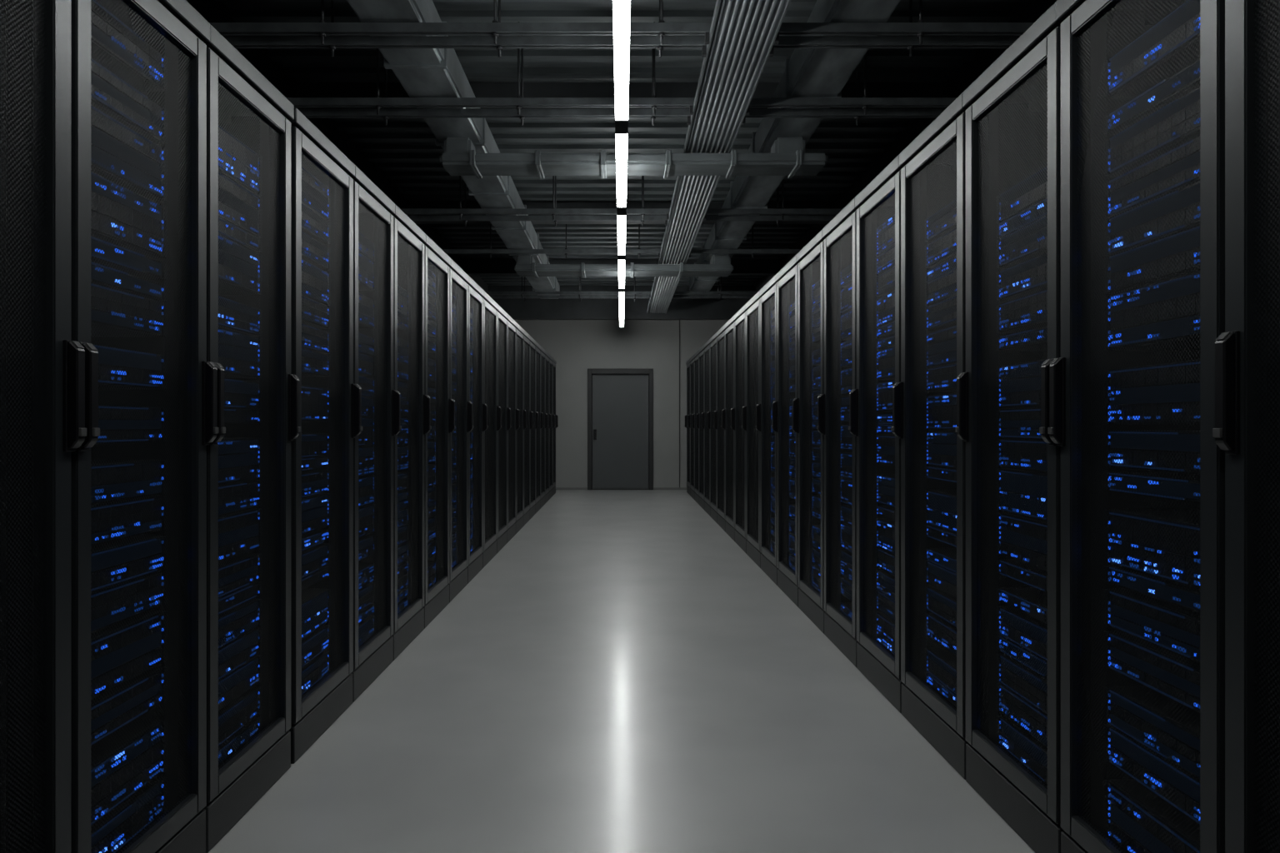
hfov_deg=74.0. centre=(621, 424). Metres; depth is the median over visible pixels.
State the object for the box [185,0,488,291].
wall
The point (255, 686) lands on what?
server
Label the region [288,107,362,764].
tall cabinet
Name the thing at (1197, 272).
server
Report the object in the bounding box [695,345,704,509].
tall cabinet
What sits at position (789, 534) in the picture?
server
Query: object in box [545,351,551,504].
tall cabinet
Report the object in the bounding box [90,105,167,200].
server
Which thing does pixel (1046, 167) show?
server
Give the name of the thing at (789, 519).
server
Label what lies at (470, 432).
server
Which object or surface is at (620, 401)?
door
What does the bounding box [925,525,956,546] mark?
server
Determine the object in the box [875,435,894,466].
server
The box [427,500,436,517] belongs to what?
server
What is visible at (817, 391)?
server
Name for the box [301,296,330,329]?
server
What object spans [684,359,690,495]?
tall cabinet
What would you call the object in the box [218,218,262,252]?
server
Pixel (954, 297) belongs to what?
server
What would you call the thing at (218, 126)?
server
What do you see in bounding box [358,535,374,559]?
server
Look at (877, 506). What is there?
server
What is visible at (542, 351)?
tall cabinet
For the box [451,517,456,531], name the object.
server
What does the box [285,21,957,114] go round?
support strut
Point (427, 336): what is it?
server
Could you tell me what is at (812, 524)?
server
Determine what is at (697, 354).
tall cabinet
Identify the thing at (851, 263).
server
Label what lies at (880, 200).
tall cabinet
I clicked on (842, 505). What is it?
server
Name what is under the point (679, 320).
trim
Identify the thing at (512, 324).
tall cabinet
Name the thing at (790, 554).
server
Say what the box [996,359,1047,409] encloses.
server
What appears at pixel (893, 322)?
server
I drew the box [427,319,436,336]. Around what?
server
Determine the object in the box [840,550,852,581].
server
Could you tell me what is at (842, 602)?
server
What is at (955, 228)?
server
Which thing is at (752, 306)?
tall cabinet
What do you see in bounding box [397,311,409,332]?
server
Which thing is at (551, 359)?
tall cabinet
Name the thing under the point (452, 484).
server
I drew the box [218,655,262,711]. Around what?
server
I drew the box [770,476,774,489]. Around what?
server
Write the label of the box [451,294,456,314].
server
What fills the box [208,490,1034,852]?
floor
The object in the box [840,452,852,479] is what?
server
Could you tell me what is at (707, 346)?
tall cabinet
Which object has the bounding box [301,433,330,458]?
server
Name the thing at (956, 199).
server
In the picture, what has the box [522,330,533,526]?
tall cabinet
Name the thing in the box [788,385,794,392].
server
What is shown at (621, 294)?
diffuser
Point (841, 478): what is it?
server
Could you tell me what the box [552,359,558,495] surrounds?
tall cabinet
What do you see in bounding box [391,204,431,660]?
tall cabinet
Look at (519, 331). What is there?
tall cabinet
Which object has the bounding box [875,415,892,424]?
server
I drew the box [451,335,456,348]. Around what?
server
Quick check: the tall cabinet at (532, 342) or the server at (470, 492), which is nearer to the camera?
the server at (470, 492)
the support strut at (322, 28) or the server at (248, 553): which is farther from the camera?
the support strut at (322, 28)
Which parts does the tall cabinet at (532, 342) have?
rail, perforated panel, door, handle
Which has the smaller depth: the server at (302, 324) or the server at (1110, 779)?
the server at (1110, 779)
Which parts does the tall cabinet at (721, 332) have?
handle, door, rail, perforated panel, mounting rail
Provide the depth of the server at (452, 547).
5.80 m
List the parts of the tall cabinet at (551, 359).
perforated panel, door, handle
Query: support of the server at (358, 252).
in the tall cabinet at (372, 210)
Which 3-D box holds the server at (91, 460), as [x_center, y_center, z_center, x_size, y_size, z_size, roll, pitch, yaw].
[-1.500,0.131,1.939,0.723,0.087,0.377,0,0,0]
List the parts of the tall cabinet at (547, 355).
perforated panel, door, handle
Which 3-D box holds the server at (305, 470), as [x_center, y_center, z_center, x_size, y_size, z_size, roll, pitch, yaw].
[-1.500,0.220,3.102,0.723,0.087,0.434,0,0,0]
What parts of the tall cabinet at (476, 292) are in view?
mounting rail, perforated panel, rail, door, handle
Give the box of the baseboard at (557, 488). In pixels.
[555,487,686,489]
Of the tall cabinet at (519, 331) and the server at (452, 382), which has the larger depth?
the tall cabinet at (519, 331)
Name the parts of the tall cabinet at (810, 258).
handle, rail, door, perforated panel, mounting rail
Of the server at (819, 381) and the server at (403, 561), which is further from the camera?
the server at (819, 381)
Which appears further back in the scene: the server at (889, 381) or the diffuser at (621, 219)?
the diffuser at (621, 219)
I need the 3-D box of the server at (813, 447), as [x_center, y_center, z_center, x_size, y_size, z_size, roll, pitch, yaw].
[1.500,0.176,4.859,0.723,0.087,0.466,0,0,0]
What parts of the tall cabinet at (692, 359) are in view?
handle, door, perforated panel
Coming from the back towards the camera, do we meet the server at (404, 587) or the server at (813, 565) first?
the server at (813, 565)
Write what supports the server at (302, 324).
in the tall cabinet at (313, 712)
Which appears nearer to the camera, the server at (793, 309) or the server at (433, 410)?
the server at (433, 410)
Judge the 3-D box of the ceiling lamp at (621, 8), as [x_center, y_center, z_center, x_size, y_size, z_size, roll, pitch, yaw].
[0.000,-1.990,3.665,0.072,0.785,1.610,0,0,0]
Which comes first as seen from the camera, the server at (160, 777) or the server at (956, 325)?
the server at (160, 777)
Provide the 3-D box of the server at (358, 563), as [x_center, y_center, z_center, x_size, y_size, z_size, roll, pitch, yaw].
[-1.500,0.660,3.712,0.723,0.042,0.420,0,0,0]
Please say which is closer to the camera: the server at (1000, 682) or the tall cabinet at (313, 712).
the server at (1000, 682)
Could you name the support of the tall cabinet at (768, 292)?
on the floor
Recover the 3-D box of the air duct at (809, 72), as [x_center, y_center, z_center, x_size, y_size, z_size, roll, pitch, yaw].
[1.120,-2.020,6.250,0.324,0.240,11.900,0,0,0]
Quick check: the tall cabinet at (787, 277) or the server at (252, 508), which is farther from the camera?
the tall cabinet at (787, 277)
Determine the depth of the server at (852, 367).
4.33 m
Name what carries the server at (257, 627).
in the tall cabinet at (241, 101)
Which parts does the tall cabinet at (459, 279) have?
mounting rail, perforated panel, rail, door, handle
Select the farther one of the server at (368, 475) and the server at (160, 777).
the server at (368, 475)
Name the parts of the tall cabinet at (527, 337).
perforated panel, rail, door, handle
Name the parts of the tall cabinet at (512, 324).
mounting rail, perforated panel, rail, door, handle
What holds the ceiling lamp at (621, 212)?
hanging from the ceiling
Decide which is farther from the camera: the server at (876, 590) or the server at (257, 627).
the server at (876, 590)
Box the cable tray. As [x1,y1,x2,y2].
[646,0,790,314]
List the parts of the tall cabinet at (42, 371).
mounting rail, perforated panel, door, handle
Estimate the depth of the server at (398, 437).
4.44 m
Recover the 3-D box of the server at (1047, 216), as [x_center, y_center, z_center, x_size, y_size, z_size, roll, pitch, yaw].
[1.500,-0.519,2.378,0.723,0.087,0.403,0,0,0]
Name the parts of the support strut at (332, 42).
hanger rod, hanger rod, hanger rod, hanger rod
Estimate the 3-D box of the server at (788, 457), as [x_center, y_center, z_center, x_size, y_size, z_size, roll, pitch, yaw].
[1.500,0.287,5.540,0.723,0.131,0.488,0,0,0]
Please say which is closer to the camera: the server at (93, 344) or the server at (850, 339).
the server at (93, 344)
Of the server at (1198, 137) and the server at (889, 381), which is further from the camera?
the server at (889, 381)
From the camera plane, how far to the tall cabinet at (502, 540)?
7.91 m
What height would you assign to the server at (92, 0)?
0.087 m
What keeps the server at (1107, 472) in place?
in the tall cabinet at (1093, 32)
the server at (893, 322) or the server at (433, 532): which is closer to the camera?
the server at (893, 322)
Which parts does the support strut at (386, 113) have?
hanger rod, hanger rod, hanger rod, hanger rod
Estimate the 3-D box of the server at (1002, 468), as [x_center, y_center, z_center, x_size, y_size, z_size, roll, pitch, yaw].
[1.500,0.198,2.378,0.723,0.131,0.403,0,0,0]
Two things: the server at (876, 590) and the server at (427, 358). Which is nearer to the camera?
the server at (876, 590)
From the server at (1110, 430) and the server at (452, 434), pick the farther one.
the server at (452, 434)
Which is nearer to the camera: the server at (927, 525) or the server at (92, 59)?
the server at (92, 59)
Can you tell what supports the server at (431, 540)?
in the tall cabinet at (437, 596)
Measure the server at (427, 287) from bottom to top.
0.042 m
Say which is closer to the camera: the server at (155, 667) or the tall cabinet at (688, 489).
the server at (155, 667)
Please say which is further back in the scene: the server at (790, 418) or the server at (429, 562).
the server at (790, 418)
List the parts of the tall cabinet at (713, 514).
handle, rail, door, perforated panel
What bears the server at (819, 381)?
in the tall cabinet at (810, 258)
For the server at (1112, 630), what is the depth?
1.82 m
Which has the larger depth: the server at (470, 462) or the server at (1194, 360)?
the server at (470, 462)
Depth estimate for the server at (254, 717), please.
2.54 m
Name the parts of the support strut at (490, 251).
hanger rod, hanger rod, hanger rod, hanger rod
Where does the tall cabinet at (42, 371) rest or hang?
on the floor
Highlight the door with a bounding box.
[587,368,653,489]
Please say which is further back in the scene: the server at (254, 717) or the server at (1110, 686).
the server at (254, 717)
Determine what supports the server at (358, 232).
in the tall cabinet at (372, 210)
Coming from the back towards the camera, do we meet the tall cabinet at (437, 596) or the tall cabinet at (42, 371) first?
the tall cabinet at (437, 596)
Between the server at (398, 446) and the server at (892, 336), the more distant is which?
the server at (398, 446)
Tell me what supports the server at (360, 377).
in the tall cabinet at (372, 210)
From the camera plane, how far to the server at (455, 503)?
5.80 m
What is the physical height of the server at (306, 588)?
0.131 m
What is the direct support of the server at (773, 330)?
in the tall cabinet at (768, 292)
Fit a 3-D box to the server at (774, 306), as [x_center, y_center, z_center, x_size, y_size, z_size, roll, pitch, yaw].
[1.500,-0.849,6.244,0.723,0.087,0.497,0,0,0]
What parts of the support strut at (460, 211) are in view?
hanger rod, hanger rod, hanger rod, hanger rod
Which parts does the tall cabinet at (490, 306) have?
mounting rail, perforated panel, rail, door, handle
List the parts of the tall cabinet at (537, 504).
perforated panel, rail, door, handle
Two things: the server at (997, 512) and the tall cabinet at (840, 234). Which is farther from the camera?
the tall cabinet at (840, 234)
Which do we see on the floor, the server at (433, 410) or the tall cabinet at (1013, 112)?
the tall cabinet at (1013, 112)
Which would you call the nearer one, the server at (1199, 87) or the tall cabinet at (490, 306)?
the server at (1199, 87)
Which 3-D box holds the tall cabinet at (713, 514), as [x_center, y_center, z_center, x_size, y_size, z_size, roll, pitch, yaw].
[1.581,0.036,9.959,1.089,2.163,0.744,0,0,0]
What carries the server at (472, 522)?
in the tall cabinet at (476, 292)
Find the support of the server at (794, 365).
in the tall cabinet at (787, 277)
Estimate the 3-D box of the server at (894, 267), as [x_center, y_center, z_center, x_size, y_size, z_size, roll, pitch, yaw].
[1.500,-0.619,3.589,0.723,0.087,0.433,0,0,0]
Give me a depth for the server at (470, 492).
6.47 m
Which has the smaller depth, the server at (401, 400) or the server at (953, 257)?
the server at (953, 257)
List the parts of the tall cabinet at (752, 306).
handle, door, rail, perforated panel, mounting rail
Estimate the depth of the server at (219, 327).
2.54 m
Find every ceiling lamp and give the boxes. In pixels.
[612,0,630,121]
[615,121,628,208]
[616,208,626,255]
[618,255,624,289]
[618,289,624,327]
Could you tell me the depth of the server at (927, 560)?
3.03 m
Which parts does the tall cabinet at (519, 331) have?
perforated panel, door, rail, handle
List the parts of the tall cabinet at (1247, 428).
handle, door, perforated panel, mounting rail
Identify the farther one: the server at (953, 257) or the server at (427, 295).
the server at (427, 295)
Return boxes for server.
[90,0,167,91]
[90,59,167,144]
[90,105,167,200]
[90,171,167,258]
[90,236,167,279]
[90,261,167,301]
[90,283,167,337]
[90,460,167,504]
[90,495,167,545]
[90,535,167,592]
[90,570,167,633]
[90,610,167,699]
[90,666,167,744]
[90,719,167,826]
[90,776,167,852]
[93,344,167,389]
[95,405,167,444]
[218,125,262,196]
[218,171,262,238]
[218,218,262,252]
[218,234,262,294]
[218,295,262,336]
[218,327,262,378]
[218,438,262,484]
[218,480,262,516]
[218,508,262,563]
[218,553,262,597]
[218,581,262,614]
[218,598,262,648]
[218,626,262,679]
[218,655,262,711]
[218,685,262,745]
[218,717,262,764]
[224,378,262,409]
[224,409,262,424]
[301,166,330,221]
[301,204,330,244]
[301,231,330,269]
[301,260,330,305]
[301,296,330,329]
[301,324,330,354]
[301,349,330,377]
[301,385,330,421]
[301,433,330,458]
[301,455,330,469]
[301,470,330,498]
[301,493,330,534]
[301,529,330,550]
[301,543,330,577]
[301,566,330,589]
[301,588,330,639]
[301,625,330,667]
[301,650,330,694]
[358,231,374,261]
[358,252,374,290]
[358,294,374,328]
[358,333,374,356]
[358,354,374,376]
[358,376,374,397]
[358,417,374,446]
[358,445,374,477]
[358,475,374,507]
[358,504,374,538]
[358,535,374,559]
[358,563,374,581]
[358,574,374,591]
[358,583,374,610]
[358,604,374,623]
[358,615,374,646]
[361,397,374,416]
[397,285,409,314]
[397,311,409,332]
[397,370,409,381]
[397,382,409,399]
[397,426,409,434]
[397,437,409,445]
[397,445,409,471]
[397,472,409,490]
[397,490,409,510]
[397,507,409,527]
[397,524,409,544]
[397,542,409,564]
[397,560,409,591]
[397,587,409,603]
[397,597,409,614]
[400,400,409,416]
[400,418,409,426]
[427,268,436,281]
[427,278,436,289]
[427,287,436,299]
[427,295,436,320]
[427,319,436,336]
[427,335,436,353]
[427,358,436,381]
[427,387,436,403]
[427,425,436,439]
[427,440,436,463]
[427,464,436,487]
[427,485,436,502]
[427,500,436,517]
[427,516,436,534]
[427,531,436,542]
[427,540,436,558]
[427,561,436,588]
[430,410,436,424]
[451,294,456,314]
[451,315,456,334]
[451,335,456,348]
[451,355,456,375]
[451,381,456,394]
[451,434,456,454]
[451,455,456,468]
[451,470,456,483]
[451,484,456,504]
[451,503,456,517]
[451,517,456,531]
[451,532,456,545]
[451,546,456,567]
[470,307,473,324]
[470,362,473,374]
[470,375,473,392]
[470,431,473,449]
[470,462,473,479]
[470,491,473,509]
[470,521,473,539]
[470,540,473,551]
[770,305,774,319]
[770,318,774,330]
[770,330,774,343]
[770,342,774,355]
[770,360,774,372]
[770,373,774,384]
[770,385,774,403]
[770,435,774,452]
[770,454,774,471]
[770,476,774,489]
[770,489,774,501]
[770,500,774,512]
[770,540,774,553]
[788,301,794,311]
[788,309,794,330]
[788,330,794,344]
[788,344,794,352]
[788,352,794,359]
[788,365,794,379]
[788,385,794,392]
[788,398,793,418]
[788,418,794,438]
[788,438,794,457]
[788,457,794,478]
[788,478,794,499]
[788,504,794,519]
[788,519,794,534]
[788,534,794,555]
[788,554,794,569]
[811,279,820,306]
[811,301,820,314]
[811,310,820,329]
[811,325,820,344]
[811,348,820,365]
[811,365,820,382]
[811,380,820,389]
[811,390,820,406]
[811,406,817,420]
[811,430,820,445]
[811,447,820,462]
[811,461,820,477]
[811,478,820,494]
[811,495,820,519]
[811,524,820,549]
[811,548,820,568]
[811,565,820,591]
[840,263,852,287]
[840,284,852,314]
[840,310,852,340]
[840,339,852,367]
[840,367,852,394]
[840,396,849,422]
[840,425,852,450]
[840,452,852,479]
[840,478,852,505]
[840,505,852,526]
[840,522,852,553]
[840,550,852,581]
[840,577,852,602]
[840,602,852,619]
[875,215,894,256]
[875,245,894,276]
[875,267,894,296]
[875,290,894,328]
[875,322,894,338]
[875,335,894,350]
[875,347,894,379]
[875,380,894,412]
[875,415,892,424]
[875,425,893,434]
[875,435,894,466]
[875,474,894,508]
[875,505,894,521]
[875,518,894,554]
[875,548,894,576]
[875,570,894,599]
[875,590,894,621]
[875,611,894,655]
[925,199,956,241]
[925,228,956,268]
[925,257,956,282]
[925,270,956,306]
[925,296,956,330]
[925,325,956,368]
[925,364,956,392]
[925,393,956,430]
[925,430,956,469]
[925,466,956,482]
[925,490,956,534]
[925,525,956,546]
[925,548,956,572]
[925,560,956,598]
[925,586,956,626]
[925,612,956,655]
[925,647,956,694]
[925,672,956,706]
[996,166,1047,224]
[996,199,1047,238]
[996,215,1047,268]
[996,253,1047,300]
[996,290,1047,333]
[996,326,1047,351]
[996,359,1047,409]
[996,408,1042,439]
[996,439,1047,473]
[996,468,1047,522]
[996,512,1047,571]
[996,559,1047,591]
[996,588,1047,623]
[996,605,1047,660]
[996,635,1047,677]
[996,653,1047,714]
[996,682,1047,746]
[996,715,1047,783]
[1103,0,1199,98]
[1103,59,1199,134]
[1103,86,1199,177]
[1103,136,1199,219]
[1103,181,1199,256]
[1103,225,1199,294]
[1103,271,1199,350]
[1103,360,1199,424]
[1103,430,1199,474]
[1103,472,1199,502]
[1103,509,1199,590]
[1103,565,1199,613]
[1103,588,1199,662]
[1103,630,1199,713]
[1103,685,1199,779]
[1103,725,1199,824]
[1103,779,1199,852]
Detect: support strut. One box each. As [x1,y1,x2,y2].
[209,0,1034,44]
[222,0,1020,57]
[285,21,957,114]
[297,48,945,125]
[400,175,843,219]
[407,175,835,226]
[441,224,801,258]
[485,259,758,298]
[488,276,754,301]
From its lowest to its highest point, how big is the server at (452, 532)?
0.087 m
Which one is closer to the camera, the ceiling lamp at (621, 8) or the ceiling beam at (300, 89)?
the ceiling lamp at (621, 8)
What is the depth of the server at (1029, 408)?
2.44 m
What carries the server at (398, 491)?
in the tall cabinet at (409, 239)
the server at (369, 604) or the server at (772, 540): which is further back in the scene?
the server at (772, 540)
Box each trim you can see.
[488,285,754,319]
[679,320,679,487]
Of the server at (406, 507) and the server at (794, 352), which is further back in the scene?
the server at (794, 352)
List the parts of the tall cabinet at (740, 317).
handle, rail, door, perforated panel, mounting rail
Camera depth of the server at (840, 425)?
4.33 m
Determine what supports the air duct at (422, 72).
hanging from the ceiling beam at (472, 267)
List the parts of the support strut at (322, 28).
hanger rod, hanger rod, hanger rod, hanger rod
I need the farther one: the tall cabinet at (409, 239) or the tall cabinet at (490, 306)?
the tall cabinet at (490, 306)
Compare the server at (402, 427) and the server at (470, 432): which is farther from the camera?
the server at (470, 432)
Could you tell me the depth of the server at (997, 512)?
2.42 m
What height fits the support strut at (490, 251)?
0.554 m
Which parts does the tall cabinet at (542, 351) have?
perforated panel, rail, door, handle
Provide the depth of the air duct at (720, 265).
9.48 m
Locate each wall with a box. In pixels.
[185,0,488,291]
[514,320,729,487]
[755,0,1057,291]
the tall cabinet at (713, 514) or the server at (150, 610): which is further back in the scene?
the tall cabinet at (713, 514)
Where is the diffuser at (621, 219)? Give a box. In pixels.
[617,215,625,254]
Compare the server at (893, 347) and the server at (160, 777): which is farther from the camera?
the server at (893, 347)
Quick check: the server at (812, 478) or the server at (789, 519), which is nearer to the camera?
the server at (812, 478)
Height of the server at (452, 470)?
0.087 m
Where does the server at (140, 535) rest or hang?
in the tall cabinet at (175, 29)
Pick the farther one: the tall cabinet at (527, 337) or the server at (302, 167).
the tall cabinet at (527, 337)
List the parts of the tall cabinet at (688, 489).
handle, door, perforated panel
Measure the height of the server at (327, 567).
0.042 m
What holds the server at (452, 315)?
in the tall cabinet at (459, 279)
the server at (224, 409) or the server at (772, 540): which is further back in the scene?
the server at (772, 540)
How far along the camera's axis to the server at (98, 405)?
1.98 m
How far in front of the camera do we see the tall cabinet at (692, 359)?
13.24 m
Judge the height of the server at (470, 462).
0.131 m
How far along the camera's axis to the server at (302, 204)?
3.17 m
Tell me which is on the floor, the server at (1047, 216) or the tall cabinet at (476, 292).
the tall cabinet at (476, 292)
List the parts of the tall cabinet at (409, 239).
mounting rail, perforated panel, rail, handle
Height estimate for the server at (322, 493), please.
0.131 m
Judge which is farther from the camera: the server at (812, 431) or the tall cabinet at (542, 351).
the tall cabinet at (542, 351)
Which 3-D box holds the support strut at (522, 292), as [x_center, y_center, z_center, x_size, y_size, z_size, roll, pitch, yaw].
[0.000,-2.085,12.100,4.500,0.554,0.042,0,0,0]
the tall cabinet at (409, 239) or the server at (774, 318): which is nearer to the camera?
the tall cabinet at (409, 239)
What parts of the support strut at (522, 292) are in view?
hanger rod, hanger rod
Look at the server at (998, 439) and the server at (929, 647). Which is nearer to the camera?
the server at (998, 439)
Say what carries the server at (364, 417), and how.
in the tall cabinet at (372, 210)
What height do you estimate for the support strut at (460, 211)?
0.554 m
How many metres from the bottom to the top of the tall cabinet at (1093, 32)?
2.163 m
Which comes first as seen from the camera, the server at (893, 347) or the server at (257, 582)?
the server at (257, 582)
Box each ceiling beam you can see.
[293,82,949,108]
[408,202,834,224]
[463,260,779,275]
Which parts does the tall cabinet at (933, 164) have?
handle, perforated panel, rail, mounting rail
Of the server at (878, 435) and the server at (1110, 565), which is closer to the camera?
the server at (1110, 565)
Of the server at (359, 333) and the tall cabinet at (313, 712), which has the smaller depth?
the tall cabinet at (313, 712)
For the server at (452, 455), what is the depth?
5.79 m
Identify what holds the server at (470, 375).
in the tall cabinet at (476, 292)
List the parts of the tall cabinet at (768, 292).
handle, door, rail, perforated panel, mounting rail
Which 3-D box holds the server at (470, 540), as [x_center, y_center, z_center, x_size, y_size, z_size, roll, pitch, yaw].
[-1.500,0.924,6.276,0.723,0.087,0.452,0,0,0]
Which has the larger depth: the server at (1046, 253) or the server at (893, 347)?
the server at (893, 347)
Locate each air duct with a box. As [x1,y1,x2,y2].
[346,0,559,299]
[440,137,827,178]
[514,254,734,278]
[689,0,900,291]
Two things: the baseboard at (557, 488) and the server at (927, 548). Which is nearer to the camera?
the server at (927, 548)
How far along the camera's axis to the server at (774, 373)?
6.41 m
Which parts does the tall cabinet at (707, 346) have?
handle, rail, door, perforated panel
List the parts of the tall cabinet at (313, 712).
mounting rail, rail, perforated panel, handle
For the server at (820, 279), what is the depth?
4.98 m
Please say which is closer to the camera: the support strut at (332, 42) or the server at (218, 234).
the server at (218, 234)
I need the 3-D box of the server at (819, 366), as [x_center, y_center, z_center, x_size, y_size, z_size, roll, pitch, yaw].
[1.500,-0.299,4.859,0.723,0.087,0.466,0,0,0]
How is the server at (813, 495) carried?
in the tall cabinet at (810, 258)
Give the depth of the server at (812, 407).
5.02 m
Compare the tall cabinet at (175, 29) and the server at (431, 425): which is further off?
the server at (431, 425)
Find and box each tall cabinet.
[0,0,86,852]
[70,0,218,852]
[203,24,300,852]
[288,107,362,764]
[351,165,401,702]
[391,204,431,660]
[423,234,455,629]
[448,259,473,603]
[466,276,488,584]
[481,291,501,568]
[496,305,511,554]
[506,315,519,542]
[515,323,526,534]
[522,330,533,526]
[529,336,539,519]
[535,341,543,513]
[540,346,547,508]
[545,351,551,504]
[548,355,554,499]
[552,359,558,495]
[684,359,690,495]
[687,355,694,499]
[691,350,699,504]
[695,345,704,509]
[700,340,710,515]
[706,332,717,523]
[713,325,725,531]
[721,315,735,541]
[730,305,746,554]
[741,291,761,568]
[755,275,778,585]
[771,255,799,607]
[791,230,825,634]
[816,198,858,667]
[848,155,902,714]
[890,93,968,779]
[955,1,1064,852]
[1047,0,1224,852]
[1212,0,1279,852]
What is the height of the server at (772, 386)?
0.131 m
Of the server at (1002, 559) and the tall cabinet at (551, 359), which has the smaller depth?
the server at (1002, 559)
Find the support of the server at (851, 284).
in the tall cabinet at (840, 234)
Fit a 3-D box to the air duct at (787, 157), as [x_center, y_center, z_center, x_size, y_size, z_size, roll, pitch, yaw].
[0.080,-1.808,5.725,2.560,0.207,0.314,0,0,0]
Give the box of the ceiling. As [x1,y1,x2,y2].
[215,0,1028,285]
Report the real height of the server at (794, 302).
0.042 m
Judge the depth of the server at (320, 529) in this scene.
3.18 m
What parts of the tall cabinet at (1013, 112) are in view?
handle, mounting rail, perforated panel, rail, handle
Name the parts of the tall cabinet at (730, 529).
handle, rail, door, perforated panel, mounting rail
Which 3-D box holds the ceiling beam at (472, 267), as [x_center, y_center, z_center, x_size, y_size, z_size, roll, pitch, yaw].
[0.000,-2.244,12.080,4.500,0.205,0.160,0,0,0]
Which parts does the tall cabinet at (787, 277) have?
handle, rail, perforated panel, mounting rail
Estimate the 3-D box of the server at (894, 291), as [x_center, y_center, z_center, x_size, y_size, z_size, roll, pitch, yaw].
[1.500,-0.497,3.589,0.723,0.131,0.433,0,0,0]
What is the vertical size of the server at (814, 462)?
0.087 m
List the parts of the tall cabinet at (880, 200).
handle, rail, perforated panel, mounting rail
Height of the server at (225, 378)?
0.087 m
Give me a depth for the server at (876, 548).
3.67 m
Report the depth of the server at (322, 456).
3.18 m
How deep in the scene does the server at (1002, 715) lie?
2.42 m
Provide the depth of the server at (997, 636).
2.42 m
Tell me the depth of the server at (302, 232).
3.17 m
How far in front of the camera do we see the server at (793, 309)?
5.69 m
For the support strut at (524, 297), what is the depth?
12.43 m
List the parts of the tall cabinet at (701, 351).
handle, rail, door, perforated panel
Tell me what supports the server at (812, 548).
in the tall cabinet at (810, 258)
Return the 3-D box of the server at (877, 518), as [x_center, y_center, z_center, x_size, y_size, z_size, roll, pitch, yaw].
[1.500,0.482,3.589,0.723,0.131,0.433,0,0,0]
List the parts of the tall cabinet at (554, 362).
door, perforated panel, handle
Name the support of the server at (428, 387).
in the tall cabinet at (437, 596)
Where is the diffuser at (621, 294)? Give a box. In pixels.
[619,292,624,326]
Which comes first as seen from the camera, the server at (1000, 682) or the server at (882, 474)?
the server at (1000, 682)
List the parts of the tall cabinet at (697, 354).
handle, door, perforated panel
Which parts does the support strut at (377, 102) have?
hanger rod, hanger rod, hanger rod, hanger rod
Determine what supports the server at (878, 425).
in the tall cabinet at (880, 200)
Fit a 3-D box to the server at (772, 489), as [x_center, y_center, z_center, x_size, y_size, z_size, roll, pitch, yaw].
[1.500,0.530,6.244,0.723,0.087,0.497,0,0,0]
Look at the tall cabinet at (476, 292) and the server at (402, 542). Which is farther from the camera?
the tall cabinet at (476, 292)
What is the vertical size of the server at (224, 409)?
0.042 m
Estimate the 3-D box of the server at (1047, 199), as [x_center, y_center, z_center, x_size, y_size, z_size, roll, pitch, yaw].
[1.500,-0.586,2.378,0.723,0.042,0.403,0,0,0]
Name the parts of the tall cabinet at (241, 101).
handle, rail, perforated panel, mounting rail, handle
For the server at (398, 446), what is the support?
in the tall cabinet at (409, 239)
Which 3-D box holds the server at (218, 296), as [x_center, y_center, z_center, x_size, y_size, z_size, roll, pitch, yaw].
[-1.500,-0.324,2.490,0.723,0.087,0.395,0,0,0]
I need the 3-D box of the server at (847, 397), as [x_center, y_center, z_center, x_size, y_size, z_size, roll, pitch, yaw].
[1.500,-0.077,4.213,0.723,0.131,0.439,0,0,0]
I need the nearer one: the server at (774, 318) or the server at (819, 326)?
the server at (819, 326)
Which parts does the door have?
handle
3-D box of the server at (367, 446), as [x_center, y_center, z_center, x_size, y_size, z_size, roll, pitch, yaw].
[-1.500,0.164,3.712,0.723,0.131,0.420,0,0,0]
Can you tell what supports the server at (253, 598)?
in the tall cabinet at (241, 101)
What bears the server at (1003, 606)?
in the tall cabinet at (1013, 112)
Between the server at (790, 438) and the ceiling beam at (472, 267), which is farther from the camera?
the ceiling beam at (472, 267)
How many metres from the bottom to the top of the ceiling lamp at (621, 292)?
0.785 m
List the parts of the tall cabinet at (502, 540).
mounting rail, perforated panel, rail, door, handle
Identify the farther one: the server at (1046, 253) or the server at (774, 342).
the server at (774, 342)
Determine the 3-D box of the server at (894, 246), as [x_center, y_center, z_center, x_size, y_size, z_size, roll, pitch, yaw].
[1.500,-0.708,3.589,0.723,0.087,0.433,0,0,0]
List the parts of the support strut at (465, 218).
hanger rod, hanger rod, hanger rod, hanger rod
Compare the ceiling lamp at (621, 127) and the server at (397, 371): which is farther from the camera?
the ceiling lamp at (621, 127)
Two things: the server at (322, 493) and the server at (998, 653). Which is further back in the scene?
the server at (322, 493)
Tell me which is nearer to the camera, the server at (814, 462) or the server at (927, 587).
the server at (927, 587)
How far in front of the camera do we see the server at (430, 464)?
5.11 m
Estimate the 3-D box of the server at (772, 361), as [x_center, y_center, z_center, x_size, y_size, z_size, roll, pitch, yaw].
[1.500,-0.441,6.244,0.723,0.087,0.497,0,0,0]
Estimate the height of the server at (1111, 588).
0.087 m

